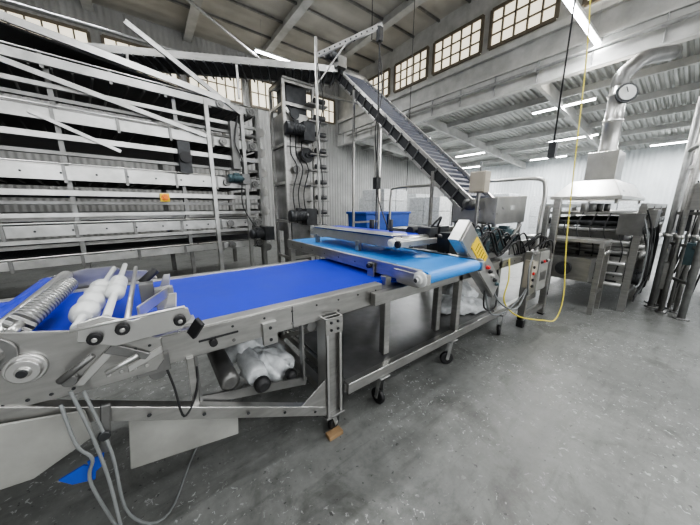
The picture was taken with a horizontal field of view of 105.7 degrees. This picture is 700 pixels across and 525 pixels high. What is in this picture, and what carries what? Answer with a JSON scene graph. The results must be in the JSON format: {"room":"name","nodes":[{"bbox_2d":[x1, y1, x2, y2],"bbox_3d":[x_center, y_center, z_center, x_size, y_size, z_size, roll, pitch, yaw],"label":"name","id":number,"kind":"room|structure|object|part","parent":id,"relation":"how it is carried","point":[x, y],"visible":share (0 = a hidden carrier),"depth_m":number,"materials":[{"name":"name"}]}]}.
{"room":"processing plant","nodes":[
{"label":"processing plant","id":0,"kind":"room"},
{"bbox_2d":[0,0,443,241],"bbox_3d":[-2.174,-4.678,12.148,22.000,7.200,0.150,-9,15,-36],"label":"wall","id":1,"kind":"structure","parent":0,"point":[338,163],"depth_m":9.71,"materials":[{"name":"white metal"}]},
{"bbox_2d":[0,5,90,42],"bbox_3d":[-8.178,-5.958,7.110,1.880,1.080,0.070,-9,15,-36],"label":"window","id":2,"kind":"structure","parent":1,"relation":"in","point":[80,34],"depth_m":7.16,"materials":[{"name":"white glass"}]},
{"bbox_2d":[100,34,180,87],"bbox_3d":[-6.500,-6.221,8.346,1.880,1.080,0.070,-9,15,-36],"label":"window","id":3,"kind":"structure","parent":1,"relation":"in","point":[105,39],"depth_m":7.95,"materials":[{"name":"white glass"}]},
{"bbox_2d":[186,76,242,104],"bbox_3d":[-4.823,-6.484,9.582,1.880,1.080,0.070,-9,15,-36],"label":"window","id":4,"kind":"structure","parent":1,"relation":"in","point":[227,88],"depth_m":9.76,"materials":[{"name":"white glass"}]},
{"bbox_2d":[248,80,276,111],"bbox_3d":[-3.146,-6.747,10.819,1.880,1.080,0.070,-9,15,-36],"label":"window","id":5,"kind":"structure","parent":1,"relation":"in","point":[258,91],"depth_m":10.54,"materials":[{"name":"white glass"}]},
{"bbox_2d":[306,92,334,124],"bbox_3d":[-1.469,-7.010,12.055,1.880,1.080,0.070,-9,15,-36],"label":"window","id":6,"kind":"structure","parent":1,"relation":"in","point":[329,113],"depth_m":12.37,"materials":[{"name":"white glass"}]},
{"bbox_2d":[80,0,470,82],"bbox_3d":[-0.156,-6.019,1.481,13.000,0.340,18.500,-9,15,-36],"label":"ceiling","id":7,"kind":"structure","parent":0,"point":[288,29],"depth_m":8.20,"materials":[{"name":"grey metal"}]},
{"bbox_2d":[0,234,699,524],"bbox_3d":[3.438,0.441,5.622,22.000,0.100,18.500,-9,15,-36],"label":"floor","id":8,"kind":"structure","parent":0,"point":[578,417],"depth_m":1.76,"materials":[{"name":"concrete"}]},
{"bbox_2d":[59,452,103,484],"bbox_3d":[-1.013,0.798,1.009,0.130,0.100,0.010,-9,15,-36],"label":"scrap","id":9,"kind":"object","parent":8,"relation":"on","point":[79,475],"visible":0.9,"depth_m":1.00,"materials":[{"name":"blue plastic"}]},
{"bbox_2d":[0,10,274,273],"bbox_3d":[-4.667,-1.565,4.395,6.340,4.335,2.140,-12,17,-44],"label":"rack","id":10,"kind":"object","parent":8,"relation":"on","point":[32,65],"visible":0.98,"depth_m":4.40,"materials":[{"name":"silver metal"}]},
{"bbox_2d":[56,41,337,105],"bbox_3d":[-3.393,-3.454,4.973,6.309,0.730,0.680,-2,12,-11],"label":"conveyor","id":11,"kind":"object","parent":10,"relation":"on","point":[200,64],"visible":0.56,"depth_m":5.01,"materials":[{"name":"silver metal"}]},
{"bbox_2d":[58,366,244,524],"bbox_3d":[-0.935,0.827,1.415,0.518,0.909,1.619,-4,13,-16],"label":"power cable","id":12,"kind":"object","parent":8,"relation":"on","point":[77,446],"visible":0.95,"depth_m":1.04,"materials":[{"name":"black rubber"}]},
{"bbox_2d":[0,258,396,428],"bbox_3d":[-0.970,0.686,1.844,3.050,0.992,1.245,-9,15,-36],"label":"conveyor","id":13,"kind":"object","parent":8,"relation":"on","point":[235,306],"visible":0.68,"depth_m":1.62,"materials":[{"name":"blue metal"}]},
{"bbox_2d":[0,263,204,405],"bbox_3d":[-1.354,0.211,1.452,0.793,0.363,1.337,-9,15,-36],"label":"dough roller machine","id":14,"kind":"object","parent":13,"relation":"on","point":[96,351],"visible":1,"depth_m":1.03,"materials":[{"name":"silver metal"}]},
{"bbox_2d":[0,402,237,489],"bbox_3d":[-0.928,0.731,1.109,0.880,0.549,0.097,-9,15,-36],"label":"panel","id":15,"kind":"object","parent":13,"relation":"attached to","point":[28,447],"visible":0.83,"depth_m":1.00,"materials":[{"name":"silver metal"}]},
{"bbox_2d":[194,325,306,401],"bbox_3d":[-0.796,0.533,1.855,0.592,0.414,1.040,-9,15,-36],"label":"tray","id":16,"kind":"object","parent":13,"relation":"attached to","point":[258,364],"visible":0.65,"depth_m":1.60,"materials":[{"name":"white plastic film"},{"name":"stainless steel"},{"name":"black rubber"}]},
{"bbox_2d":[268,75,328,262],"bbox_3d":[-1.086,-1.711,5.909,0.950,3.990,0.953,-9,15,-36],"label":"tower","id":17,"kind":"object","parent":8,"relation":"on","point":[292,133],"visible":0.94,"depth_m":5.59,"materials":[{"name":"silver metal"}]},
{"bbox_2d":[326,425,342,441],"bbox_3d":[-0.107,1.180,1.832,0.110,0.030,0.060,-9,15,-36],"label":"wood block","id":18,"kind":"object","parent":8,"relation":"on","point":[336,431],"visible":1,"depth_m":1.82,"materials":[{"name":"brown wood"}]},
{"bbox_2d":[314,22,387,258],"bbox_3d":[0.022,-1.669,4.697,1.480,4.412,0.441,5,13,20],"label":"post","id":19,"kind":"object","parent":8,"relation":"on","point":[378,28],"visible":0.94,"depth_m":4.49,"materials":[{"name":"silver metal"}]},
{"bbox_2d":[359,198,362,210],"bbox_3d":[1.211,-2.060,12.528,1.200,1.920,1.200,-9,15,-36],"label":"pallet","id":20,"kind":"object","parent":8,"relation":"on","point":[360,199],"visible":0.02,"depth_m":12.39,"materials":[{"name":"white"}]},
{"bbox_2d":[373,134,378,189],"bbox_3d":[1.134,-3.052,11.233,0.320,4.400,0.320,-9,15,-36],"label":"steel column","id":21,"kind":"structure","parent":8,"relation":"on","point":[378,134],"depth_m":10.92,"materials":[{"name":"grey metal"}]},
{"bbox_2d":[346,211,410,229],"bbox_3d":[0.745,-0.597,6.847,1.540,1.420,0.760,-9,15,-36],"label":"plastic bin","id":22,"kind":"object","parent":8,"relation":"on","point":[400,218],"visible":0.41,"depth_m":6.45,"materials":[{"name":"plastic"}]},
{"bbox_2d":[362,189,406,210],"bbox_3d":[1.257,-1.592,9.847,1.200,2.120,1.200,-9,15,-36],"label":"pallet","id":23,"kind":"object","parent":8,"relation":"on","point":[399,197],"visible":0.18,"depth_m":9.33,"materials":[{"name":"white plastic"}]},
{"bbox_2d":[287,237,485,354],"bbox_3d":[0.127,0.382,2.950,0.872,1.126,2.270,-9,15,-36],"label":"conveyor","id":24,"kind":"object","parent":8,"relation":"on","point":[413,267],"visible":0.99,"depth_m":2.21,"materials":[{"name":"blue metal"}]},
{"bbox_2d":[310,216,441,250],"bbox_3d":[0.229,-0.359,2.942,0.799,0.340,1.560,-9,15,-36],"label":"conveyor","id":25,"kind":"object","parent":24,"relation":"on","point":[414,235],"visible":1,"depth_m":2.49,"materials":[{"name":"silver metal"}]},
{"bbox_2d":[324,50,492,228],"bbox_3d":[0.800,-1.713,4.723,1.118,4.488,3.276,-9,15,-36],"label":"conveyor","id":26,"kind":"object","parent":8,"relation":"on","point":[449,177],"visible":0.88,"depth_m":4.48,"materials":[{"name":"silver metal"}]},
{"bbox_2d":[284,248,539,403],"bbox_3d":[1.066,0.390,3.265,3.550,0.980,1.158,-9,15,-36],"label":"stand","id":27,"kind":"object","parent":8,"relation":"on","point":[411,335],"visible":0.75,"depth_m":2.54,"materials":[{"name":"silver metal"}]},
{"bbox_2d":[441,281,486,315],"bbox_3d":[1.336,0.407,3.182,0.560,0.293,0.803,6,13,26],"label":"plastic bag","id":28,"kind":"object","parent":27,"relation":"on","point":[470,303],"visible":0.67,"depth_m":3.06,"materials":[{"name":"plastic"}]},
{"bbox_2d":[387,196,550,257],"bbox_3d":[1.646,-0.498,3.441,2.304,0.757,1.080,-9,15,-36],"label":"machine","id":29,"kind":"object","parent":27,"relation":"on","point":[494,210],"visible":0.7,"depth_m":3.40,"materials":[{"name":"silver metal"}]},
{"bbox_2d":[448,220,500,297],"bbox_3d":[1.166,-0.010,2.502,0.849,0.794,0.249,-9,15,-36],"label":"control panel","id":30,"kind":"object","parent":27,"relation":"attached to","point":[464,238],"visible":0.96,"depth_m":2.30,"materials":[{"name":"silver metal"}]},
{"bbox_2d":[469,161,490,226],"bbox_3d":[1.656,-0.709,3.455,0.150,1.150,0.200,-9,15,-36],"label":"junction box","id":31,"kind":"object","parent":27,"relation":"on","point":[479,183],"visible":0.89,"depth_m":3.35,"materials":[{"name":"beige metal"}]},
{"bbox_2d":[406,194,433,210],"bbox_3d":[2.674,-1.843,11.269,1.200,2.020,1.200,-9,15,-36],"label":"pallet","id":32,"kind":"object","parent":8,"relation":"on","point":[409,196],"visible":0.09,"depth_m":10.58,"materials":[{"name":"white plastic"}]},
{"bbox_2d":[408,197,453,225],"bbox_3d":[2.720,-1.180,8.629,1.200,1.820,1.200,-9,15,-36],"label":"pallet","id":33,"kind":"object","parent":8,"relation":"on","point":[418,206],"visible":0.32,"depth_m":8.10,"materials":[{"name":"white plastic"}]},
{"bbox_2d":[388,177,547,249],"bbox_3d":[1.670,-0.389,4.617,0.050,1.942,2.800,-9,15,-36],"label":"arch","id":34,"kind":"object","parent":8,"relation":"on","point":[544,182],"visible":0.68,"depth_m":3.51,"materials":[{"name":"silver metal"}]},
{"bbox_2d":[477,223,509,227],"bbox_3d":[6.054,-1.731,11.464,1.300,1.720,1.200,-9,15,-36],"label":"pallet","id":35,"kind":"object","parent":8,"relation":"on","point":[506,224],"visible":0.02,"depth_m":11.07,"materials":[{"name":"white plastic"}]},
{"bbox_2d":[491,193,519,228],"bbox_3d":[7.171,-2.206,12.736,1.200,2.120,1.200,-9,15,-36],"label":"pallet","id":36,"kind":"object","parent":8,"relation":"on","point":[512,225],"visible":0.07,"depth_m":12.14,"materials":[{"name":"white plastic"}]},
{"bbox_2d":[483,198,562,327],"bbox_3d":[2.095,0.062,3.194,1.942,1.650,0.228,-9,15,-36],"label":"control box","id":37,"kind":"object","parent":8,"relation":"on","point":[537,264],"visible":0.93,"depth_m":3.51,"materials":[{"name":"silver metal"}]},
{"bbox_2d":[527,195,567,234],"bbox_3d":[8.992,-2.000,12.007,1.200,2.020,1.200,-9,15,-36],"label":"pallet","id":38,"kind":"object","parent":8,"relation":"on","point":[536,201],"visible":0.14,"depth_m":11.87,"materials":[{"name":"white plastic"}]},
{"bbox_2d":[565,201,616,225],"bbox_3d":[8.818,-1.383,9.827,1.200,1.720,1.200,-9,15,-36],"label":"pallet","id":39,"kind":"object","parent":8,"relation":"on","point":[613,206],"visible":0.06,"depth_m":9.41,"materials":[{"name":"white plastic"}]},
{"bbox_2d":[525,203,667,314],"bbox_3d":[4.700,-0.289,4.969,3.570,1.600,1.397,-9,15,-36],"label":"machine","id":40,"kind":"object","parent":8,"relation":"on","point":[613,248],"visible":0.92,"depth_m":3.98,"materials":[{"name":"silver metal"}]},
{"bbox_2d":[550,44,682,203],"bbox_3d":[4.916,-2.490,4.863,2.440,2.769,1.032,-9,15,-36],"label":"exhaust hood","id":41,"kind":"object","parent":40,"relation":"on","point":[602,181],"depth_m":4.42,"materials":[{"name":"silver metal"}]},
{"bbox_3d":[4.425,-2.715,4.254,0.300,0.300,0.130,1,12,5],"label":"pressure gauge dial","id":42,"kind":"part","parent":41,"relation":"part of","materials":[{"name":"white glass"}]},
{"bbox_2d":[616,197,644,209],"bbox_3d":[11.055,-1.728,10.966,1.200,1.920,1.200,-9,15,-36],"label":"pallet","id":43,"kind":"object","parent":8,"relation":"on","point":[621,205],"visible":0.07,"depth_m":10.29,"materials":[{"name":"white plastic"}]},
{"bbox_2d":[644,96,699,320],"bbox_3d":[4.936,-1.068,3.823,0.428,3.600,1.317,10,15,39],"label":"metal pipes","id":44,"kind":"object","parent":8,"relation":"on","point":[684,215],"visible":1,"depth_m":3.79,"materials":[{"name":"silver metal"}]},
{"bbox_3d":[8.716,-0.960,1.391,0.320,4.400,0.320,-9,15,-36],"label":"steel column","id":45,"kind":"structure","parent":8,"relation":"on","visible":0},
{"bbox_2d":[337,0,699,146],"bbox_3d":[4.971,-4.739,5.703,0.160,1.200,18.500,-9,15,-36],"label":"girder","id":46,"kind":"object","parent":45,"relation":"on","point":[689,29],"visible":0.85,"depth_m":6.13,"materials":[{"name":"white paint"}]},
{"bbox_2d":[0,0,699,190],"bbox_3d":[-0.156,-3.496,2.017,13.000,5.300,16.500,-9,15,-36],"label":"ceiling","id":47,"kind":"structure","parent":0,"point":[552,149],"depth_m":5.67,"materials":[{"name":"white metal"}]},
{"bbox_2d":[254,22,296,61],"bbox_3d":[-2.003,-7.176,8.837,2.400,0.936,0.120,-9,15,-36],"label":"fluorescent light","id":48,"kind":"object","parent":47,"relation":"hanging from","point":[258,50],"visible":0.5,"depth_m":8.48,"materials":[{"name":"white paint"}]},
{"bbox_2d":[503,0,590,321],"bbox_3d":[2.649,-2.756,2.999,0.474,7.156,2.257,12,17,43],"label":"power cord","id":49,"kind":"object","parent":47,"relation":"hanging from","point":[589,0],"visible":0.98,"depth_m":3.57,"materials":[{"name":"yellow rubber"}]},
{"bbox_2d":[563,0,602,45],"bbox_3d":[4.257,-5.534,4.600,2.400,2.386,0.120,-9,15,-36],"label":"fluorescent light","id":50,"kind":"object","parent":47,"relation":"hanging from","point":[580,15],"visible":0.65,"depth_m":4.82,"materials":[{"name":"white paint"}]},
{"bbox_2d":[339,0,692,132],"bbox_3d":[5.083,-5.564,5.614,0.120,2.750,18.500,-9,15,-36],"label":"wall","id":51,"kind":"structure","parent":0,"point":[626,13],"depth_m":7.32,"materials":[{"name":"white paint"}]},
{"bbox_2d":[367,68,390,96],"bbox_3d":[1.035,-6.975,10.644,0.070,0.960,1.580,-9,15,-36],"label":"window","id":52,"kind":"structure","parent":51,"relation":"in","point":[386,73],"depth_m":10.25,"materials":[{"name":"white glass"}]},
{"bbox_2d":[393,46,429,92],"bbox_3d":[2.103,-6.681,9.257,0.070,0.960,1.530,-9,15,-36],"label":"window","id":53,"kind":"structure","parent":51,"relation":"in","point":[419,64],"depth_m":9.19,"materials":[{"name":"white glass"}]},
{"bbox_2d":[431,14,484,75],"bbox_3d":[3.156,-6.390,7.890,0.070,0.960,1.630,-9,15,-36],"label":"window","id":54,"kind":"structure","parent":51,"relation":"in","point":[465,43],"depth_m":7.81,"materials":[{"name":"white glass"}]},
{"bbox_2d":[487,0,560,50],"bbox_3d":[4.225,-6.095,6.503,0.070,0.960,1.580,-9,15,-36],"label":"window","id":55,"kind":"structure","parent":51,"relation":"in","point":[510,20],"depth_m":6.58,"materials":[{"name":"white glass"}]},
{"bbox_2d":[582,0,599,6],"bbox_3d":[5.398,-5.771,4.980,0.070,0.960,1.480,-9,15,-36],"label":"window","id":56,"kind":"structure","parent":51,"relation":"in","point":[585,3],"depth_m":5.57,"materials":[{"name":"white glass"}]},
{"bbox_2d":[355,37,699,170],"bbox_3d":[8.629,-4.530,8.565,9.000,1.300,18.500,-9,15,-36],"label":"ceiling","id":57,"kind":"structure","parent":0,"point":[505,128],"depth_m":8.89,"materials":[{"name":"white paint"}]},
{"bbox_2d":[455,151,484,156],"bbox_3d":[5.869,-5.400,12.974,0.120,0.286,1.500,-9,15,-36],"label":"fluorescent light","id":58,"kind":"object","parent":57,"relation":"hanging from","point":[480,152],"visible":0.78,"depth_m":12.93,"materials":[{"name":"white paint"}]},
{"bbox_2d":[462,165,479,168],"bbox_3d":[6.963,-5.731,15.667,0.120,0.286,1.500,-9,15,-36],"label":"fluorescent light","id":59,"kind":"object","parent":57,"relation":"hanging from","point":[475,165],"visible":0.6,"depth_m":15.48,"materials":[{"name":"white paint"}]},
{"bbox_2d":[531,106,556,114],"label":"fluorescent light","id":60,"kind":"object","parent":57,"relation":"hanging from","point":[550,108],"depth_m":7.85,"materials":[{"name":"white paint"}]},
{"bbox_2d":[529,154,567,160],"bbox_3d":[9.370,-5.067,12.542,0.120,0.286,1.500,-9,15,-36],"label":"fluorescent light","id":61,"kind":"object","parent":57,"relation":"hanging from","point":[563,155],"visible":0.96,"depth_m":12.60,"materials":[{"name":"white paint"}]},
{"bbox_2d":[548,128,599,141],"bbox_3d":[8.276,-4.736,9.849,0.120,0.286,1.500,-9,15,-36],"label":"fluorescent light","id":62,"kind":"object","parent":57,"relation":"hanging from","point":[596,133],"visible":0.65,"depth_m":9.82,"materials":[{"name":"white paint"}]},
{"bbox_2d":[563,92,597,106],"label":"fluorescent light","id":63,"kind":"object","parent":57,"relation":"hanging from","point":[575,102],"depth_m":7.18,"materials":[{"name":"white paint"}]},
{"bbox_2d":[649,139,687,146],"bbox_3d":[11.777,-4.403,9.417,0.120,0.286,1.500,-9,15,-36],"label":"fluorescent light","id":64,"kind":"object","parent":57,"relation":"hanging from","point":[686,140],"visible":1,"depth_m":9.62,"materials":[{"name":"white paint"}]},
{"bbox_2d":[444,143,699,243],"bbox_3d":[12.283,-2.950,11.716,0.150,4.000,18.500,-9,15,-36],"label":"wall","id":65,"kind":"structure","parent":0,"point":[654,172],"depth_m":11.63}
]}

